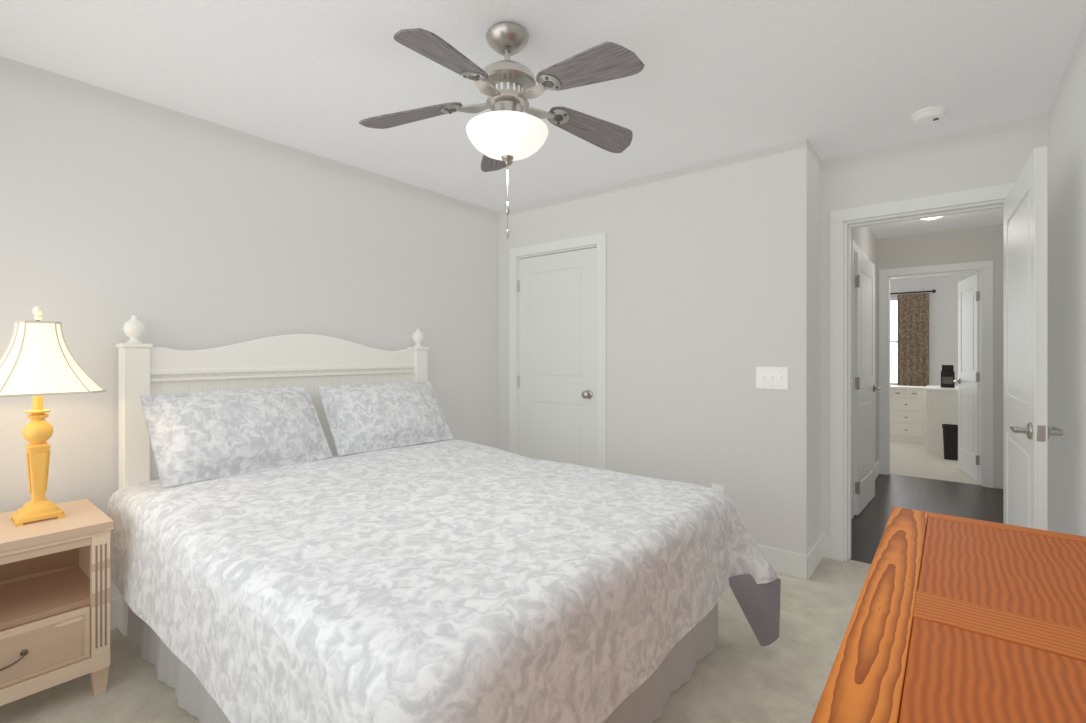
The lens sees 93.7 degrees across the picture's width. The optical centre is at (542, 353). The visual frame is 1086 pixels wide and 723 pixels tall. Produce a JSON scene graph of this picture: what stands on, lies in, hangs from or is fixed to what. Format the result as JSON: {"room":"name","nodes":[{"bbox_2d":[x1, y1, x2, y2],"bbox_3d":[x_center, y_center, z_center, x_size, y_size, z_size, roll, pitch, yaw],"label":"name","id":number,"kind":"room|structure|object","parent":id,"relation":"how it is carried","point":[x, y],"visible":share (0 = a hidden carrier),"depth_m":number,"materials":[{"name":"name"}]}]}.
{"room":"bedroom","nodes":[
{"label":"bedroom","id":0,"kind":"room"},
{"bbox_2d":[0,56,498,599],"bbox_3d":[-1.551,0.029,2.910,0.120,2.440,3.620,0,0,39],"label":"wall","id":1,"kind":"structure","parent":0,"point":[115,207],"depth_m":2.55,"materials":[{"name":"grey paint"}]},
{"bbox_2d":[0,557,870,722],"bbox_3d":[-0.057,1.299,2.005,3.582,0.100,4.080,0,0,39],"label":"floor","id":2,"kind":"structure","parent":0,"point":[742,680],"depth_m":1.94,"materials":[{"name":"beige carpet"}]},
{"bbox_2d":[0,499,113,705],"bbox_3d":[-1.945,0.934,1.795,0.472,0.630,0.584,0,0,39],"label":"nightstand","id":3,"kind":"object","parent":2,"relation":"on","point":[55,572],"visible":1,"depth_m":1.82,"materials":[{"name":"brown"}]},
{"bbox_2d":[0,306,106,526],"bbox_3d":[-1.893,0.220,1.908,0.351,0.798,0.351,0,0,39],"label":"table lamp","id":4,"kind":"object","parent":3,"relation":"on","point":[37,361],"visible":1,"depth_m":1.87,"materials":[{"name":"gold metal"}]},
{"bbox_2d":[107,315,780,722],"bbox_3d":[-0.475,0.538,2.194,2.410,1.422,1.806,0,0,39],"label":"bed","id":5,"kind":"object","parent":2,"relation":"on","point":[303,532],"visible":1,"depth_m":1.70,"materials":[{"name":"white fabric"}]},
{"bbox_2d":[811,507,1085,722],"bbox_3d":[0.738,0.849,0.764,0.517,0.800,1.500,0,0,39],"label":"pine dresser","id":6,"kind":"object","parent":2,"relation":"on","point":[954,619],"visible":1,"depth_m":0.83,"materials":[{"name":"orange wood"}]},
{"bbox_2d":[0,0,1085,211],"bbox_3d":[-0.035,-1.241,2.032,3.582,0.100,4.150,0,0,39],"label":"ceiling","id":7,"kind":"structure","parent":0,"point":[718,79],"depth_m":2.11,"materials":[{"name":"white paint"}]},
{"bbox_2d":[359,21,644,238],"bbox_3d":[-0.108,-0.809,1.862,1.054,0.765,1.085,0,0,39],"label":"ceiling fan","id":8,"kind":"object","parent":7,"relation":"attached to","point":[504,135],"depth_m":1.81,"materials":[{"name":"wood"}]},
{"bbox_2d":[911,106,945,124],"bbox_3d":[1.906,-1.170,2.519,0.136,0.043,0.136,0,0,39],"label":"smoke detector","id":9,"kind":"object","parent":7,"relation":"attached to","point":[929,115],"visible":1,"depth_m":2.49,"materials":[{"name":"white plastic"}]},
{"bbox_2d":[499,138,820,554],"bbox_3d":[0.662,0.029,3.794,2.464,2.440,0.530,0,0,39],"label":"wall","id":10,"kind":"structure","parent":0,"point":[714,267],"depth_m":3.14,"materials":[{"name":"grey paint"}]},
{"bbox_2d":[518,248,596,467],"bbox_3d":[0.084,0.237,3.904,0.759,2.007,0.102,0,0,39],"label":"closet door","id":11,"kind":"structure","parent":10,"relation":"in","point":[557,378],"depth_m":3.89,"materials":[{"name":"white wood"}]},
{"bbox_2d":[110,183,1013,629],"bbox_3d":[2.284,0.193,3.915,4.600,2.112,9.750,0,0,39],"label":"trim","id":12,"kind":"structure","parent":10,"relation":"attached to","point":[836,546],"depth_m":3.10,"materials":[{"name":"white wood"}]},
{"bbox_2d":[712,484,723,492],"bbox_3d":[1.071,0.863,3.120,0.072,0.116,0.010,0,0,39],"label":"outlet plate","id":13,"kind":"object","parent":10,"relation":"attached to","point":[720,488],"visible":0.18,"depth_m":3.11,"materials":[{"name":"white plastic"}]},
{"bbox_2d":[756,367,787,389],"bbox_3d":[1.312,0.142,2.921,0.172,0.126,0.016,0,0,39],"label":"light switch","id":14,"kind":"object","parent":10,"relation":"attached to","point":[766,377],"visible":1,"depth_m":2.92,"materials":[{"name":"white plastic"}]},
{"bbox_2d":[851,226,877,463],"bbox_3d":[2.598,0.029,4.291,0.120,2.440,2.670,0,0,39],"label":"wall","id":15,"kind":"structure","parent":0,"point":[864,237],"depth_m":5.14,"materials":[{"name":"grey paint"}]},
{"bbox_2d":[854,253,880,515],"bbox_3d":[2.656,0.235,4.155,0.088,2.012,0.739,0,0,42],"label":"door","id":16,"kind":"structure","parent":15,"relation":"in","point":[864,270],"depth_m":4.09,"materials":[{"name":"white wood"}]},
{"bbox_2d":[850,474,1003,563],"bbox_3d":[3.033,1.299,3.936,1.242,0.100,2.800,0,0,39],"label":"floor","id":17,"kind":"structure","parent":0,"point":[966,500],"depth_m":4.21,"materials":[{"name":"brown wood"}]},
{"bbox_2d":[821,112,1047,535],"bbox_3d":[2.187,0.029,2.832,1.118,2.440,0.120,0,0,39],"label":"wall","id":18,"kind":"structure","parent":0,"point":[995,154],"depth_m":2.86,"materials":[{"name":"grey paint"}]},
{"bbox_2d":[1004,146,1062,530],"bbox_3d":[2.123,0.235,2.236,0.143,2.012,0.860,0,0,39],"label":"open bedroom door","id":19,"kind":"structure","parent":18,"relation":"in","point":[1027,431],"depth_m":2.06,"materials":[{"name":"white wood"}]},
{"bbox_2d":[890,272,979,385],"bbox_3d":[5.909,0.029,7.311,3.400,2.440,0.115,0,0,39],"label":"wall","id":20,"kind":"structure","parent":0,"point":[943,304],"depth_m":7.41,"materials":[{"name":"grey paint"}]},
{"bbox_2d":[890,290,935,385],"bbox_3d":[5.364,0.111,7.636,0.845,2.075,0.090,0,0,39],"label":"curtain","id":21,"kind":"object","parent":20,"relation":"hanging from","point":[912,309],"visible":0.7,"depth_m":7.52,"materials":[{"name":"brown fabric"}]},
{"bbox_2d":[890,440,980,484],"bbox_3d":[4.977,1.299,6.151,3.400,0.100,3.090,0,0,39],"label":"floor","id":22,"kind":"structure","parent":0,"point":[912,459],"depth_m":5.72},
{"bbox_2d":[890,385,925,442],"bbox_3d":[5.242,0.861,7.327,0.460,0.775,0.425,0,0,39],"label":"dresser","id":23,"kind":"object","parent":22,"relation":"on","point":[907,403],"visible":0.88,"depth_m":7.16,"materials":[{"name":"white wood"}]},
{"bbox_2d":[925,386,957,454],"bbox_3d":[5.151,0.844,6.560,0.350,0.810,0.735,0,0,39],"label":"desk","id":24,"kind":"object","parent":22,"relation":"on","point":[941,402],"visible":0.75,"depth_m":6.31,"materials":[{"name":"white wood"}]},
{"bbox_2d":[941,365,954,387],"bbox_3d":[5.244,0.293,6.595,0.140,0.288,0.265,0,0,39],"label":"printer","id":25,"kind":"object","parent":24,"relation":"on","point":[947,373],"visible":1,"depth_m":6.50,"materials":[{"name":"black plastic"}]},
{"bbox_2d":[942,424,957,460],"bbox_3d":[4.822,1.048,6.013,0.170,0.402,0.170,0,0,39],"label":"trash bin","id":26,"kind":"object","parent":22,"relation":"on","point":[950,431],"visible":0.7,"depth_m":5.96,"materials":[{"name":"black plastic"}]},
{"bbox_2d":[870,208,1003,238],"bbox_3d":[3.073,-1.241,3.987,1.242,0.100,2.790,0,0,39],"label":"ceiling","id":27,"kind":"structure","parent":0,"point":[993,216],"depth_m":4.70,"materials":[{"name":"white paint"}]},
{"bbox_2d":[921,216,942,219],"bbox_3d":[3.221,-1.152,4.220,0.230,0.078,0.230,0,0,39],"label":"hall ceiling light","id":28,"kind":"object","parent":27,"relation":"attached to","point":[931,218],"visible":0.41,"depth_m":4.21,"materials":[{"name":"white glass"}]},
{"bbox_2d":[878,224,1003,488],"bbox_3d":[4.010,0.029,4.947,3.400,2.440,0.120,0,0,39],"label":"wall","id":29,"kind":"structure","parent":0,"point":[984,243],"depth_m":4.83,"materials":[{"name":"grey paint"}]},
{"bbox_2d":[954,273,979,481],"bbox_3d":[4.359,0.235,5.205,0.142,2.012,0.709,0,0,27],"label":"room door","id":30,"kind":"structure","parent":29,"relation":"in","point":[968,381],"depth_m":5.17,"materials":[{"name":"white wood"}]},
{"bbox_2d":[1048,19,1085,535],"bbox_3d":[1.277,0.029,0.902,0.120,2.440,4.030,0,0,39],"label":"wall","id":31,"kind":"structure","parent":0,"point":[1067,111],"depth_m":2.11,"materials":[{"name":"grey paint"}]}
]}

